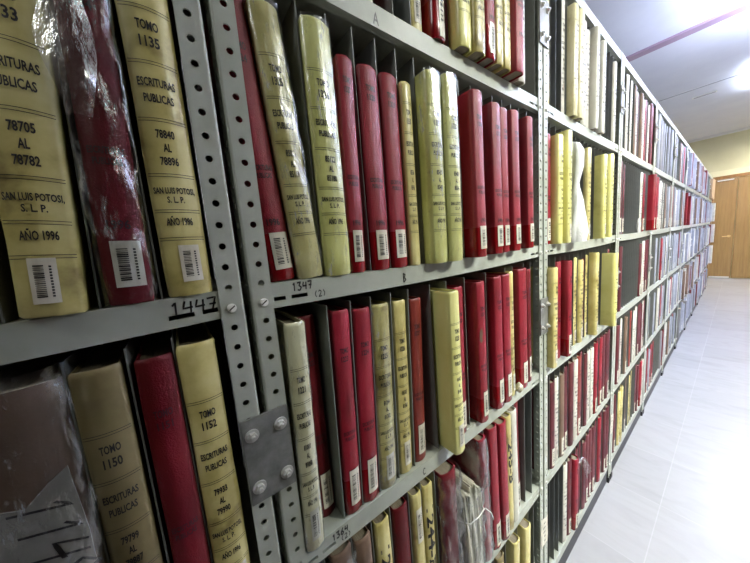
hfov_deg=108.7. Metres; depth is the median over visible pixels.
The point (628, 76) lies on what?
volume
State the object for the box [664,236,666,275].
volume
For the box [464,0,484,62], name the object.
volume
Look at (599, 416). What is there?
volume
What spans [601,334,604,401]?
volume
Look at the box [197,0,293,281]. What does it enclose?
volume
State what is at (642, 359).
volume
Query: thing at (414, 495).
volume
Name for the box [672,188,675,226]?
volume
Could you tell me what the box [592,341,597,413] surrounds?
volume
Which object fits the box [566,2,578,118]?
volume
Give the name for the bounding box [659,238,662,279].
volume
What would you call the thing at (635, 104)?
volume
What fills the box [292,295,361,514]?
volume
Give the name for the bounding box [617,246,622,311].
volume
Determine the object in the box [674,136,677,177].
volume
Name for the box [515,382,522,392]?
slip
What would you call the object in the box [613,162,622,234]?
volume
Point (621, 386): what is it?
volume
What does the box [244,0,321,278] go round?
volume
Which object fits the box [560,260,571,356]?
volume
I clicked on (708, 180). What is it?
storage rack
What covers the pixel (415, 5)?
volume
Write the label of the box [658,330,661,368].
volume
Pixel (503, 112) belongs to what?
volume
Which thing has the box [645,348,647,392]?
volume
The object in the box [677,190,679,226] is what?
volume
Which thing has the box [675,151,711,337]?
volumes
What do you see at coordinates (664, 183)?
volume
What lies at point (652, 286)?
shelf
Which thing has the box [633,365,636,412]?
volume
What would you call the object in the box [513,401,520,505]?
volume
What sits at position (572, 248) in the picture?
shelf
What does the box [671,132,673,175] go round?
volume
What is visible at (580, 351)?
volume
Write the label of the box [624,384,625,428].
volume
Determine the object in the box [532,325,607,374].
shelf
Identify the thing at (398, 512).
volume
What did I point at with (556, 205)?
volume
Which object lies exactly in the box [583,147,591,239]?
volume
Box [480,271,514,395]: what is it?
volume
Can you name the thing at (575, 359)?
volume
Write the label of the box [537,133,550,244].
volume
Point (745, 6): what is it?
trim
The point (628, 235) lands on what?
shelf
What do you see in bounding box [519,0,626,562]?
storage rack
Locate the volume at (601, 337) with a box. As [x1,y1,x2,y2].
[598,336,602,405]
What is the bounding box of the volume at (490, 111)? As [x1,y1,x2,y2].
[482,102,503,253]
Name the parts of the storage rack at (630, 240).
post, kick plate, post, gusset plate, gusset plate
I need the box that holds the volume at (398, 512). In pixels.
[389,496,410,562]
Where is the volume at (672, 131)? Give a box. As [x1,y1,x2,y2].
[669,130,673,175]
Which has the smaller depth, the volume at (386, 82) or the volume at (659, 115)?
the volume at (386, 82)
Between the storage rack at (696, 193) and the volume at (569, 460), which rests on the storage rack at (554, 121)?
the volume at (569, 460)
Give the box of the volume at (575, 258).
[573,257,576,344]
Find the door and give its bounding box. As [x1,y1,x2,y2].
[707,172,749,277]
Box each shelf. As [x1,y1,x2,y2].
[0,277,231,364]
[188,0,537,115]
[233,455,270,562]
[240,245,540,307]
[272,368,538,562]
[484,477,539,562]
[531,104,617,153]
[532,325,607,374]
[532,389,610,482]
[534,465,607,562]
[548,235,615,254]
[567,0,620,62]
[612,403,641,459]
[614,345,644,391]
[615,148,652,171]
[617,289,646,317]
[619,230,649,240]
[625,57,655,106]
[644,365,661,399]
[646,319,664,347]
[649,275,666,291]
[650,167,672,181]
[652,227,669,234]
[658,103,674,130]
[663,338,674,362]
[666,302,677,319]
[668,264,679,276]
[670,178,684,187]
[671,226,681,230]
[676,129,687,146]
[686,185,693,192]
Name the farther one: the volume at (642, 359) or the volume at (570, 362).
the volume at (642, 359)
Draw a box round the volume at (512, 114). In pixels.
[507,109,520,250]
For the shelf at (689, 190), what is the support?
attached to the storage rack at (686, 228)
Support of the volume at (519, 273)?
on the storage rack at (379, 34)
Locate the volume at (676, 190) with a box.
[674,190,676,226]
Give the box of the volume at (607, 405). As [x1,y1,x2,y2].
[605,404,608,467]
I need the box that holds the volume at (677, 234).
[675,234,677,267]
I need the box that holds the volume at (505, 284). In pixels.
[486,273,511,402]
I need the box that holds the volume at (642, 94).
[638,93,643,158]
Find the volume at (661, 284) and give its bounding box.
[659,284,661,324]
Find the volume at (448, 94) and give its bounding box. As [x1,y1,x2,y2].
[439,73,462,260]
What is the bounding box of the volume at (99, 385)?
[68,338,167,562]
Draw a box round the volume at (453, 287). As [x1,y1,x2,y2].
[446,285,466,433]
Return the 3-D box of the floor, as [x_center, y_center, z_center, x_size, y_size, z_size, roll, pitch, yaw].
[3.620,0.846,2.471,12.700,0.050,5.000,-10,9,-36]
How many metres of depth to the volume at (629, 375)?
1.76 m
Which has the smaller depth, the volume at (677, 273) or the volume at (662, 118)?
the volume at (662, 118)
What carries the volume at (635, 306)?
on the storage rack at (630, 240)
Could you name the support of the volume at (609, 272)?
on the storage rack at (554, 121)
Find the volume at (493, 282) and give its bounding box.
[486,275,504,409]
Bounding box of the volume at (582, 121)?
[580,20,586,125]
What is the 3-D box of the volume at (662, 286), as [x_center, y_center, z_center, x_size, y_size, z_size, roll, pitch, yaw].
[2.432,0.201,2.446,0.040,0.340,0.247,-10,9,-36]
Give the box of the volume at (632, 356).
[631,310,634,361]
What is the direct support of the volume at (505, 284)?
on the storage rack at (379, 34)
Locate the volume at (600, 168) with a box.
[593,154,607,238]
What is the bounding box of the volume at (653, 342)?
[650,342,653,382]
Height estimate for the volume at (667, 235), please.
0.352 m
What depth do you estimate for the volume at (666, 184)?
2.19 m
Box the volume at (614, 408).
[612,393,615,452]
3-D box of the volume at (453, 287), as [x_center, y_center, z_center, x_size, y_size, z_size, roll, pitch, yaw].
[0.124,0.180,0.718,0.032,0.354,0.257,-9,8,-36]
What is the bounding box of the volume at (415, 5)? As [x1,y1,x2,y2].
[410,0,421,31]
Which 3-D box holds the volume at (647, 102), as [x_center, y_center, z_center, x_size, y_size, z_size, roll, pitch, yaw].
[1.597,-0.924,1.755,0.034,0.352,0.247,-10,9,-36]
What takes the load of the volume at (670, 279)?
on the storage rack at (677, 184)
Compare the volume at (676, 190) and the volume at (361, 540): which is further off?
the volume at (676, 190)
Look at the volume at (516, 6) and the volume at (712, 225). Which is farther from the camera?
the volume at (712, 225)
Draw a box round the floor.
[241,277,749,562]
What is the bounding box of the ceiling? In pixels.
[584,0,749,141]
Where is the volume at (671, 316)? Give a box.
[669,316,672,347]
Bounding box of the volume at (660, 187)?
[657,181,661,228]
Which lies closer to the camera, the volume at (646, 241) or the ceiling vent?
the volume at (646, 241)
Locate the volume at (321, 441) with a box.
[274,300,334,517]
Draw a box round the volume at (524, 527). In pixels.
[517,518,530,562]
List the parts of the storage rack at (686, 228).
post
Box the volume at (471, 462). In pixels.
[447,433,491,561]
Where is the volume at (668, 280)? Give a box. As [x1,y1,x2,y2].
[666,280,669,315]
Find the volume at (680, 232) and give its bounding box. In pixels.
[678,232,680,264]
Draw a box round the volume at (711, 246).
[708,245,712,262]
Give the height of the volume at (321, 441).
0.355 m
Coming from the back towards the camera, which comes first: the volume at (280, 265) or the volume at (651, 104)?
the volume at (651, 104)
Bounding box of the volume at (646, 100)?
[643,100,646,160]
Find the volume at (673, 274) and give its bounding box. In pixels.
[671,274,674,309]
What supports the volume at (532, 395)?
on the storage rack at (554, 121)
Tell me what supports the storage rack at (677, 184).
on the floor
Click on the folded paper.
(638, 224)
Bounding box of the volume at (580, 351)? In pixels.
[580,351,581,428]
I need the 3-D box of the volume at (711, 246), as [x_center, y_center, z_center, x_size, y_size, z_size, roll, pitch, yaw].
[6.738,-0.557,5.536,0.041,0.358,0.248,-10,9,-36]
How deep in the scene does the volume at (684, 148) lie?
2.69 m
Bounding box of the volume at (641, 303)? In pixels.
[639,303,642,351]
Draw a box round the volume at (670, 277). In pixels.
[669,277,671,312]
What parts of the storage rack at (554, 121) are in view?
post, kick plate, post, gusset plate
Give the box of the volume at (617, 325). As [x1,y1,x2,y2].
[614,324,619,384]
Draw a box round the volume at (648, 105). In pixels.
[646,105,649,162]
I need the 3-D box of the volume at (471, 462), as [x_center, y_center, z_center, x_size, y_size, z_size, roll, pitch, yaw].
[0.221,0.574,0.808,0.054,0.374,0.262,-10,9,-36]
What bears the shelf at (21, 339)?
attached to the storage rack at (268, 459)
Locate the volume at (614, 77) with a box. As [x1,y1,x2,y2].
[611,61,616,142]
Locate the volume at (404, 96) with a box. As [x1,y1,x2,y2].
[397,81,420,265]
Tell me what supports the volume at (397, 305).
on the storage rack at (379, 34)
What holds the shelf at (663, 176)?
attached to the storage rack at (665, 178)
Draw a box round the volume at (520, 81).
[510,0,524,86]
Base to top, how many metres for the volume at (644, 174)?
0.358 m
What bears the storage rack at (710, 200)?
on the floor
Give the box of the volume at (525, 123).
[518,116,533,247]
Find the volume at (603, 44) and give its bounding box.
[595,40,606,134]
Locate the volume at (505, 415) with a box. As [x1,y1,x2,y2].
[500,412,513,529]
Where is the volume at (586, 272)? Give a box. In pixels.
[584,255,587,335]
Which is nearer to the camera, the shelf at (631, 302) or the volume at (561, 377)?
the volume at (561, 377)
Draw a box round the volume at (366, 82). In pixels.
[355,64,389,270]
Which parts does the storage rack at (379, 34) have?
panel, post, post, gusset plate, gusset plate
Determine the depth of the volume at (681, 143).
2.56 m
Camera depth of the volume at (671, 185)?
2.31 m
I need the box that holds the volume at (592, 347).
[589,346,593,417]
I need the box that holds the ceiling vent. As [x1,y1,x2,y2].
[692,90,716,99]
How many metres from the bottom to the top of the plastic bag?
0.338 m
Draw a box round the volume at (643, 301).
[641,301,643,347]
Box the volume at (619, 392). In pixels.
[616,390,620,444]
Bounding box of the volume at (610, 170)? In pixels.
[605,153,613,236]
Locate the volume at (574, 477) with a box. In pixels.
[571,453,578,530]
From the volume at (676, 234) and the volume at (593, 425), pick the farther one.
the volume at (676, 234)
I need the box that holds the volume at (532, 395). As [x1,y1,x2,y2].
[531,388,533,468]
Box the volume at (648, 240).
[645,240,648,290]
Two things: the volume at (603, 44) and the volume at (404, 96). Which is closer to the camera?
the volume at (404, 96)
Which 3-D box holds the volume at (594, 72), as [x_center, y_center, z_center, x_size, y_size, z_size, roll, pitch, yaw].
[0.776,-0.778,1.118,0.035,0.358,0.247,-10,9,-36]
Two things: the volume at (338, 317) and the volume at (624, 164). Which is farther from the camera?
the volume at (624, 164)
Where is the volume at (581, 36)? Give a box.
[573,8,584,121]
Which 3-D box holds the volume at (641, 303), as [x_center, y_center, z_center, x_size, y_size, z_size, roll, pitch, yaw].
[1.773,0.316,1.962,0.037,0.340,0.247,-10,9,-36]
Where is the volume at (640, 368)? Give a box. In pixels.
[638,360,641,405]
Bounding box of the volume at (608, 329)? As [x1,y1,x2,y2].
[607,329,609,393]
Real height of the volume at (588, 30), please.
0.340 m
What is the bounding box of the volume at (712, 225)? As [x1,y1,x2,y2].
[710,224,714,241]
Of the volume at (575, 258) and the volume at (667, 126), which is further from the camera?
the volume at (667, 126)
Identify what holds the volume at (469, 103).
on the storage rack at (379, 34)
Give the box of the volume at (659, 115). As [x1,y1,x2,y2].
[656,114,660,167]
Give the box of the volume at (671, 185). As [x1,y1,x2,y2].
[668,185,671,226]
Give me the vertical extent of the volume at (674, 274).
0.352 m
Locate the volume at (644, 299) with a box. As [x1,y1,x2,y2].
[642,299,644,346]
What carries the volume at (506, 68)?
on the storage rack at (379, 34)
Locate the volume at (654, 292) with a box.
[652,292,655,334]
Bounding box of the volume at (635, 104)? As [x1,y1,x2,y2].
[633,86,636,154]
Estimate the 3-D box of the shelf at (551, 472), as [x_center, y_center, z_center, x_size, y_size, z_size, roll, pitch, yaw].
[0.857,0.660,1.333,0.855,0.038,0.298,-10,9,-36]
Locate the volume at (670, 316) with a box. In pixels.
[668,316,670,349]
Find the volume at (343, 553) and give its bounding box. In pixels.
[324,540,352,562]
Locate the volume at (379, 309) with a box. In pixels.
[371,299,395,489]
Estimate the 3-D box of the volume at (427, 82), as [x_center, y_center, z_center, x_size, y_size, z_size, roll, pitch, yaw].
[0.046,-0.217,0.611,0.044,0.350,0.260,-10,9,-36]
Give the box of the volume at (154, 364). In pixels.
[134,318,211,562]
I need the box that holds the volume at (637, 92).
[634,92,637,155]
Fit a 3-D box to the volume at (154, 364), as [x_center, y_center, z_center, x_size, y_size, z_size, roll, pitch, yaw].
[-0.299,0.251,0.412,0.033,0.355,0.257,-10,9,-36]
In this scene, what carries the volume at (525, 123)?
on the storage rack at (379, 34)
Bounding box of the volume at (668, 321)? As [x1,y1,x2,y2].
[666,321,669,354]
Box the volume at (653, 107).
[650,107,653,163]
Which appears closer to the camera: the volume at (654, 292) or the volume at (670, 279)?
the volume at (654, 292)
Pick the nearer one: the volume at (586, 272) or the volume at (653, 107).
the volume at (586, 272)
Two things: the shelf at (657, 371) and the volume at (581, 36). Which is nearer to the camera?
the volume at (581, 36)
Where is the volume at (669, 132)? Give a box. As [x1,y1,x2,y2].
[666,127,670,173]
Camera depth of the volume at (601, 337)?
1.32 m
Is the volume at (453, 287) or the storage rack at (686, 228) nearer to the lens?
the volume at (453, 287)
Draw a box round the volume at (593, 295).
[588,252,599,334]
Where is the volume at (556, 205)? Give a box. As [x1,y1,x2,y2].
[550,134,563,243]
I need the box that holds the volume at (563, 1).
[561,0,564,113]
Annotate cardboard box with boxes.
[709,179,713,198]
[711,179,715,199]
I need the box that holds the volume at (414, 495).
[408,486,425,562]
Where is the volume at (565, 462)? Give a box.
[563,461,566,541]
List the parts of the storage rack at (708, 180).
post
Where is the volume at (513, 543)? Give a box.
[506,532,519,562]
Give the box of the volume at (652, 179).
[646,174,656,230]
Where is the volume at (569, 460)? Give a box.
[567,456,571,534]
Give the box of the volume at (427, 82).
[414,69,447,263]
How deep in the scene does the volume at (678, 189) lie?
2.59 m
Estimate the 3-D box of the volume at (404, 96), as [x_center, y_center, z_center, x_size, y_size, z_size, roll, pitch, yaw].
[-0.007,-0.199,0.597,0.024,0.326,0.255,-10,9,-36]
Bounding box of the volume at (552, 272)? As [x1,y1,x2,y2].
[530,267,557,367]
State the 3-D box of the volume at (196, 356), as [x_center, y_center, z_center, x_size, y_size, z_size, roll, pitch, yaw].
[-0.268,0.243,0.435,0.039,0.360,0.258,-10,9,-36]
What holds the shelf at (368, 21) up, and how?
attached to the storage rack at (379, 34)
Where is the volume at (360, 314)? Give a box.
[351,303,378,502]
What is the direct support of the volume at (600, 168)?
on the storage rack at (554, 121)
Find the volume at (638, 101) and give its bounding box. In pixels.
[636,101,638,155]
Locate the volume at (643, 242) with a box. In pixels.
[640,241,644,293]
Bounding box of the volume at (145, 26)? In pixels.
[115,0,211,296]
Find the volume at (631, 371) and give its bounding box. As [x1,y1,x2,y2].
[629,371,631,420]
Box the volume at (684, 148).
[682,148,685,182]
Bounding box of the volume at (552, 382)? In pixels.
[550,379,554,468]
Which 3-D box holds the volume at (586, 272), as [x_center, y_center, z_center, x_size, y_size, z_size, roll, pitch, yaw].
[0.829,0.057,1.246,0.038,0.352,0.248,-10,9,-36]
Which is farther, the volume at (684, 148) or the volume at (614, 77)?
the volume at (684, 148)
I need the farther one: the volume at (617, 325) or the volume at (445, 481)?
the volume at (617, 325)
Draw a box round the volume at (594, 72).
[588,25,599,130]
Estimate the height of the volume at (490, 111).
0.346 m
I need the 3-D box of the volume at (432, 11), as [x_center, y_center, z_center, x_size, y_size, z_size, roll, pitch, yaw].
[0.037,-0.646,0.596,0.036,0.350,0.257,-10,9,-36]
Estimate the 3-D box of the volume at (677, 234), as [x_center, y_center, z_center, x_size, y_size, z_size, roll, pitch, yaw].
[2.987,-0.316,2.824,0.040,0.340,0.247,-10,9,-36]
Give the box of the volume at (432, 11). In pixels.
[420,0,444,43]
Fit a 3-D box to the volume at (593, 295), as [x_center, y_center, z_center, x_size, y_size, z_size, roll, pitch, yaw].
[0.881,0.049,1.249,0.038,0.358,0.248,-10,9,-36]
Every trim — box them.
[626,1,749,61]
[658,71,748,101]
[687,127,749,142]
[709,166,749,177]
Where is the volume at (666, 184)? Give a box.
[663,184,666,228]
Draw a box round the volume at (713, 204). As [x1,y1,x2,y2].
[711,203,715,221]
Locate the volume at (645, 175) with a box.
[643,175,645,230]
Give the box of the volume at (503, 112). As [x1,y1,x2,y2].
[500,107,509,252]
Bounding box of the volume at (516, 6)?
[501,0,523,81]
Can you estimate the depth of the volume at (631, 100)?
1.41 m
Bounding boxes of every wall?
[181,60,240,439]
[688,129,749,277]
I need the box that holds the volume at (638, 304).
[636,304,639,355]
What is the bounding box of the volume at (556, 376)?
[555,375,558,461]
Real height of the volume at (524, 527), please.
0.362 m
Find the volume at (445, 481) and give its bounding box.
[433,460,458,562]
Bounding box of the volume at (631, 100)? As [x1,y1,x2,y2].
[629,80,632,151]
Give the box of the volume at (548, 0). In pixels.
[545,0,548,103]
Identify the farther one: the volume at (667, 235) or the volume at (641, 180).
the volume at (667, 235)
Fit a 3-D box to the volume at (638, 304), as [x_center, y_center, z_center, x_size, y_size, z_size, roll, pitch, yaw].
[1.701,0.323,1.911,0.038,0.352,0.248,-10,9,-36]
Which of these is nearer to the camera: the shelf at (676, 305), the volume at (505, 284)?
the volume at (505, 284)
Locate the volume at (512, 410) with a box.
[506,406,518,521]
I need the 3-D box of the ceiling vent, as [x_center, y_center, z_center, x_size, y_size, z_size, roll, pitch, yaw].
[5.189,-2.937,4.241,0.070,0.010,0.250,-10,9,-36]
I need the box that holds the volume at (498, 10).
[485,0,502,72]
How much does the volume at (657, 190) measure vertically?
0.340 m
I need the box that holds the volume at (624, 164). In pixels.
[621,164,624,233]
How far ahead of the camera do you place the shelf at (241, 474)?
0.49 m
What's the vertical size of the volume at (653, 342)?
0.352 m
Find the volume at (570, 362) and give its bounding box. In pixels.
[568,360,573,445]
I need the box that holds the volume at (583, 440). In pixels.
[581,439,585,509]
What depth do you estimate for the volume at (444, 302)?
0.57 m
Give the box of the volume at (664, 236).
[662,236,665,277]
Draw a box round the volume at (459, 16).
[447,0,470,55]
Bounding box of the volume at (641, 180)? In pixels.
[639,172,642,231]
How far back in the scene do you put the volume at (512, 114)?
0.69 m
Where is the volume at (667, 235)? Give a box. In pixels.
[665,235,668,274]
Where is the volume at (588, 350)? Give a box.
[586,349,589,421]
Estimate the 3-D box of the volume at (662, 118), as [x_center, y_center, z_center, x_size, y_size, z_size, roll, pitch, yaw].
[1.977,-0.989,2.022,0.034,0.352,0.246,-10,9,-36]
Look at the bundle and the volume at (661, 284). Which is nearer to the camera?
the bundle
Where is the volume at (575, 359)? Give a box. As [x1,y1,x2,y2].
[572,356,577,440]
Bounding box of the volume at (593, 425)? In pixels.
[591,423,594,491]
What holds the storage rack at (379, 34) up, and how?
on the floor
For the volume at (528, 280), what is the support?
on the storage rack at (379, 34)
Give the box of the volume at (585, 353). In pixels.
[583,352,587,425]
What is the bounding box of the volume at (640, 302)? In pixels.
[638,302,640,352]
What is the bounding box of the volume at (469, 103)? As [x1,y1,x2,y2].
[457,89,486,257]
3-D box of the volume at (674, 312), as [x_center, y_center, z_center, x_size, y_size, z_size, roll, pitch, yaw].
[3.163,0.499,3.007,0.040,0.340,0.247,-10,9,-36]
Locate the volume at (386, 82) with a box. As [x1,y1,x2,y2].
[377,72,407,267]
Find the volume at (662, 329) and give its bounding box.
[661,329,663,364]
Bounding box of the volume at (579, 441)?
[578,441,580,512]
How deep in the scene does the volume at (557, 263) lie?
0.95 m
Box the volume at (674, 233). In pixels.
[672,233,674,269]
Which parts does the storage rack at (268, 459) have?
panel, post, post, gusset plate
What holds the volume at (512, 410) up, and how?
on the storage rack at (379, 34)
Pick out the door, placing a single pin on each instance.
(726, 187)
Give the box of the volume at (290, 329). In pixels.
[246,306,323,551]
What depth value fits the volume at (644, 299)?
1.92 m
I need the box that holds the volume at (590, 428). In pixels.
[588,427,591,496]
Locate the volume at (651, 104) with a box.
[648,103,652,163]
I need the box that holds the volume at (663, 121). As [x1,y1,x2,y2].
[660,121,663,169]
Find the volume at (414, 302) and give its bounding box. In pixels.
[408,296,425,461]
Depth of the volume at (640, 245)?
1.73 m
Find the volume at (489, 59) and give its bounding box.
[476,0,495,67]
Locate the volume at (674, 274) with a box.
[673,274,675,307]
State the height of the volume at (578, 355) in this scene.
0.358 m
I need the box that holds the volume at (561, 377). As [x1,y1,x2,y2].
[559,371,563,456]
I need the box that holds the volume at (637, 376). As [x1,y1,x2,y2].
[635,364,638,410]
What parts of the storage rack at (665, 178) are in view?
post, kick plate, post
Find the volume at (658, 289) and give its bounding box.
[655,288,659,330]
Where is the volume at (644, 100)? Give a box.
[642,100,644,159]
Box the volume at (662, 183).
[660,183,662,226]
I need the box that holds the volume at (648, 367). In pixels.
[647,348,649,390]
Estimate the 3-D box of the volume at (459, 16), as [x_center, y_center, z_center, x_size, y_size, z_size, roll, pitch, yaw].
[0.098,-0.655,0.624,0.041,0.350,0.258,-10,9,-36]
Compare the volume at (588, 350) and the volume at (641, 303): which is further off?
the volume at (641, 303)
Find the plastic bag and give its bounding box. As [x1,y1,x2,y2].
[571,142,588,241]
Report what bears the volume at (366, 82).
on the storage rack at (379, 34)
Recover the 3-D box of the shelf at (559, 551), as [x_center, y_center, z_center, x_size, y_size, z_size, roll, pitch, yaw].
[0.891,1.080,1.387,0.855,0.036,0.298,-10,9,-36]
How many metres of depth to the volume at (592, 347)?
1.24 m
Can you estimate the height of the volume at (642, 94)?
0.352 m
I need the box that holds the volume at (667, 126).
[664,126,667,172]
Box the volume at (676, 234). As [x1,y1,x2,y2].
[674,234,676,268]
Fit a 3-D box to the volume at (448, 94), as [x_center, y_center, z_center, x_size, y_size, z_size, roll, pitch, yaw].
[0.084,-0.224,0.631,0.042,0.353,0.260,-10,9,-36]
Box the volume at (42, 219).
[0,0,97,318]
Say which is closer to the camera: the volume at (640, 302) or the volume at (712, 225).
the volume at (640, 302)
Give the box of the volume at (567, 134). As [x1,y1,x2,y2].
[556,130,571,242]
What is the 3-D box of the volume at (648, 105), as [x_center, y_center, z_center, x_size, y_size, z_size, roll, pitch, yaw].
[1.635,-0.924,1.778,0.041,0.340,0.248,-10,9,-36]
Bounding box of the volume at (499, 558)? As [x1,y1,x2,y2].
[494,550,503,562]
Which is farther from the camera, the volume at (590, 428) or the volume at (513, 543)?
the volume at (590, 428)
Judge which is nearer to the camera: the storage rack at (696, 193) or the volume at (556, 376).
the volume at (556, 376)
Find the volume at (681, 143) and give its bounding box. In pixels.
[679,143,681,180]
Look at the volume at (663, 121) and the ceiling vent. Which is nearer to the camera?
the volume at (663, 121)
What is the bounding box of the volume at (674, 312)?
[672,312,674,343]
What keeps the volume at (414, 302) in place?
on the storage rack at (379, 34)
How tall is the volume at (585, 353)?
0.340 m
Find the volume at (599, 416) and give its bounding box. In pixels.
[596,415,600,481]
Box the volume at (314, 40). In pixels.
[297,15,350,275]
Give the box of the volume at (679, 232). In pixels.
[677,232,679,265]
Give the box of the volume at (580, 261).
[577,259,583,342]
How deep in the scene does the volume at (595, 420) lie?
1.36 m
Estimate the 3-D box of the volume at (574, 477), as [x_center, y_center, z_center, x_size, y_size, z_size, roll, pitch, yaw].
[0.815,0.911,1.245,0.060,0.349,0.288,-10,9,-36]
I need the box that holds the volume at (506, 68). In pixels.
[494,0,510,76]
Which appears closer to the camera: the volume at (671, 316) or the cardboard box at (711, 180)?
the volume at (671, 316)
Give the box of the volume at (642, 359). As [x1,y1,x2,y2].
[641,358,643,402]
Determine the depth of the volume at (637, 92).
1.50 m
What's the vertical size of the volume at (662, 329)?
0.340 m
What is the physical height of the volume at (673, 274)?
0.358 m
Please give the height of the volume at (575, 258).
0.352 m
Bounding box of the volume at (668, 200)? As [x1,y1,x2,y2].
[666,186,669,227]
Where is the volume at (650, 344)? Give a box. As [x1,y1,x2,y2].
[649,344,651,385]
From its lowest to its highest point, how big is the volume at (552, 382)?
0.340 m
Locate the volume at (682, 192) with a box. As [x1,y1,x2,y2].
[680,192,682,225]
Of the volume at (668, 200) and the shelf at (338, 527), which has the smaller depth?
the shelf at (338, 527)
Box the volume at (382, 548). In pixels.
[371,511,392,562]
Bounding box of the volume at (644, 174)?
[641,174,644,231]
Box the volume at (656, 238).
[654,238,657,283]
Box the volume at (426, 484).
[420,477,435,562]
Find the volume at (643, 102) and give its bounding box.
[641,102,643,158]
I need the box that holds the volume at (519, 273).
[512,267,527,388]
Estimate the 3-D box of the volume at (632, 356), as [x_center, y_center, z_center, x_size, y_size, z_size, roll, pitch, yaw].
[1.595,0.348,1.832,0.038,0.340,0.248,-10,9,-36]
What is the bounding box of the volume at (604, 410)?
[601,409,606,472]
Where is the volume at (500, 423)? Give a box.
[493,417,509,540]
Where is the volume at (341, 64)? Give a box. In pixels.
[332,54,365,272]
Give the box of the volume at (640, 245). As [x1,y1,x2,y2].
[637,244,641,296]
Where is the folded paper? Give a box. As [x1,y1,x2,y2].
[636,218,640,232]
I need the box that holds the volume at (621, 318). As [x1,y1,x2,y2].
[618,318,621,378]
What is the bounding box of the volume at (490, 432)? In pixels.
[482,422,500,549]
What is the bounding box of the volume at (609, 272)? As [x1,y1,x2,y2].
[600,253,618,325]
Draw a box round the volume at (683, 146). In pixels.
[681,146,683,182]
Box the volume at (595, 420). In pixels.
[594,420,595,483]
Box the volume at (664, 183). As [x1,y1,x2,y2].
[661,183,664,228]
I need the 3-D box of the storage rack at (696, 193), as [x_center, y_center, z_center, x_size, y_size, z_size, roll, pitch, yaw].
[4.295,-0.526,3.818,0.896,2.214,0.320,-10,9,-36]
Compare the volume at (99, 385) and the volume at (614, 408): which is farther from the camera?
the volume at (614, 408)
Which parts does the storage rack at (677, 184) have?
kick plate, post, post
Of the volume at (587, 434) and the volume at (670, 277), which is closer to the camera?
the volume at (587, 434)
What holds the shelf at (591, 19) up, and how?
attached to the storage rack at (554, 121)
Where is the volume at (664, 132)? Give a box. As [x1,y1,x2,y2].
[661,124,665,171]
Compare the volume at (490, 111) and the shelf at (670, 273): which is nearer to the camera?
the volume at (490, 111)
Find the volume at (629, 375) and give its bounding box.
[627,375,629,424]
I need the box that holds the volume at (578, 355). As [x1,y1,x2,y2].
[577,354,580,435]
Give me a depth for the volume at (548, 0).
0.82 m
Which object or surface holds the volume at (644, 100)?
on the storage rack at (630, 240)
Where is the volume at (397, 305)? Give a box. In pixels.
[391,297,411,473]
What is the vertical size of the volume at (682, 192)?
0.340 m
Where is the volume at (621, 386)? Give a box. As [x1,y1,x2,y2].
[619,385,623,441]
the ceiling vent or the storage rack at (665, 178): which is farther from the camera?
the ceiling vent
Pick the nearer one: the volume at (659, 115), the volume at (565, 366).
the volume at (565, 366)
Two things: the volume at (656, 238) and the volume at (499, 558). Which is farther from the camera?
the volume at (656, 238)
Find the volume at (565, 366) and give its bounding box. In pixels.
[564,365,567,449]
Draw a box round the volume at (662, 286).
[660,286,662,323]
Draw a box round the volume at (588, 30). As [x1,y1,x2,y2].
[585,29,589,127]
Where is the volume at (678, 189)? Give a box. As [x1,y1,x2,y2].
[676,189,678,226]
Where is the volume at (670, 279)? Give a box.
[668,279,670,313]
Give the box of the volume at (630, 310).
[628,310,631,365]
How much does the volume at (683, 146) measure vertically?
0.352 m
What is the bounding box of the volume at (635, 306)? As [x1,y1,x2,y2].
[633,306,636,359]
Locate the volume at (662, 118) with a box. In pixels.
[659,118,662,169]
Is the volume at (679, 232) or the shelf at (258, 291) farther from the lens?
the volume at (679, 232)
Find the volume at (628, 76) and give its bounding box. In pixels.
[624,75,629,149]
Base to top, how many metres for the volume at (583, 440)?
0.340 m
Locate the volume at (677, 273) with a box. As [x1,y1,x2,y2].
[675,273,677,303]
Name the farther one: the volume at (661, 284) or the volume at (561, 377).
the volume at (661, 284)
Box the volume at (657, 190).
[655,177,658,229]
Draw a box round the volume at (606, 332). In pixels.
[604,331,608,398]
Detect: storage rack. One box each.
[0,0,295,562]
[183,0,550,562]
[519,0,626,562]
[605,54,659,478]
[620,101,677,413]
[662,127,688,371]
[675,144,696,345]
[685,155,700,328]
[692,163,706,313]
[697,172,710,302]
[702,175,712,292]
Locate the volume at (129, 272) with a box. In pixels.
[53,0,159,305]
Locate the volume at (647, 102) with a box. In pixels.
[645,102,647,154]
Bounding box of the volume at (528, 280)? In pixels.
[526,269,531,381]
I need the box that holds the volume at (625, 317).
[622,316,627,373]
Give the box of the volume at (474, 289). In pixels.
[464,280,488,422]
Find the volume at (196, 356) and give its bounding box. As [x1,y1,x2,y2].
[175,314,249,562]
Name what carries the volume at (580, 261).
on the storage rack at (554, 121)
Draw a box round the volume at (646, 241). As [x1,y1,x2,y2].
[643,240,647,291]
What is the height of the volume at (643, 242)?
0.352 m
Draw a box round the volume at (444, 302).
[430,287,464,454]
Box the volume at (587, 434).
[585,432,588,502]
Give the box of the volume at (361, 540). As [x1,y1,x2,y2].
[351,526,372,562]
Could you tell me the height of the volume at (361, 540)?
0.365 m
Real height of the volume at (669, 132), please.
0.358 m
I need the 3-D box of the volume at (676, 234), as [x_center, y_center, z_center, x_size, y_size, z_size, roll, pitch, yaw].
[2.915,-0.303,2.773,0.038,0.340,0.248,-10,9,-36]
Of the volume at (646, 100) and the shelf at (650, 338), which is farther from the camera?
the shelf at (650, 338)
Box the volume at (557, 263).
[555,261,560,357]
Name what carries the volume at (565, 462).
on the storage rack at (554, 121)
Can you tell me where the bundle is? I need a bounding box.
[455,468,493,562]
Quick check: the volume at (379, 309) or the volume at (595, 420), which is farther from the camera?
the volume at (595, 420)

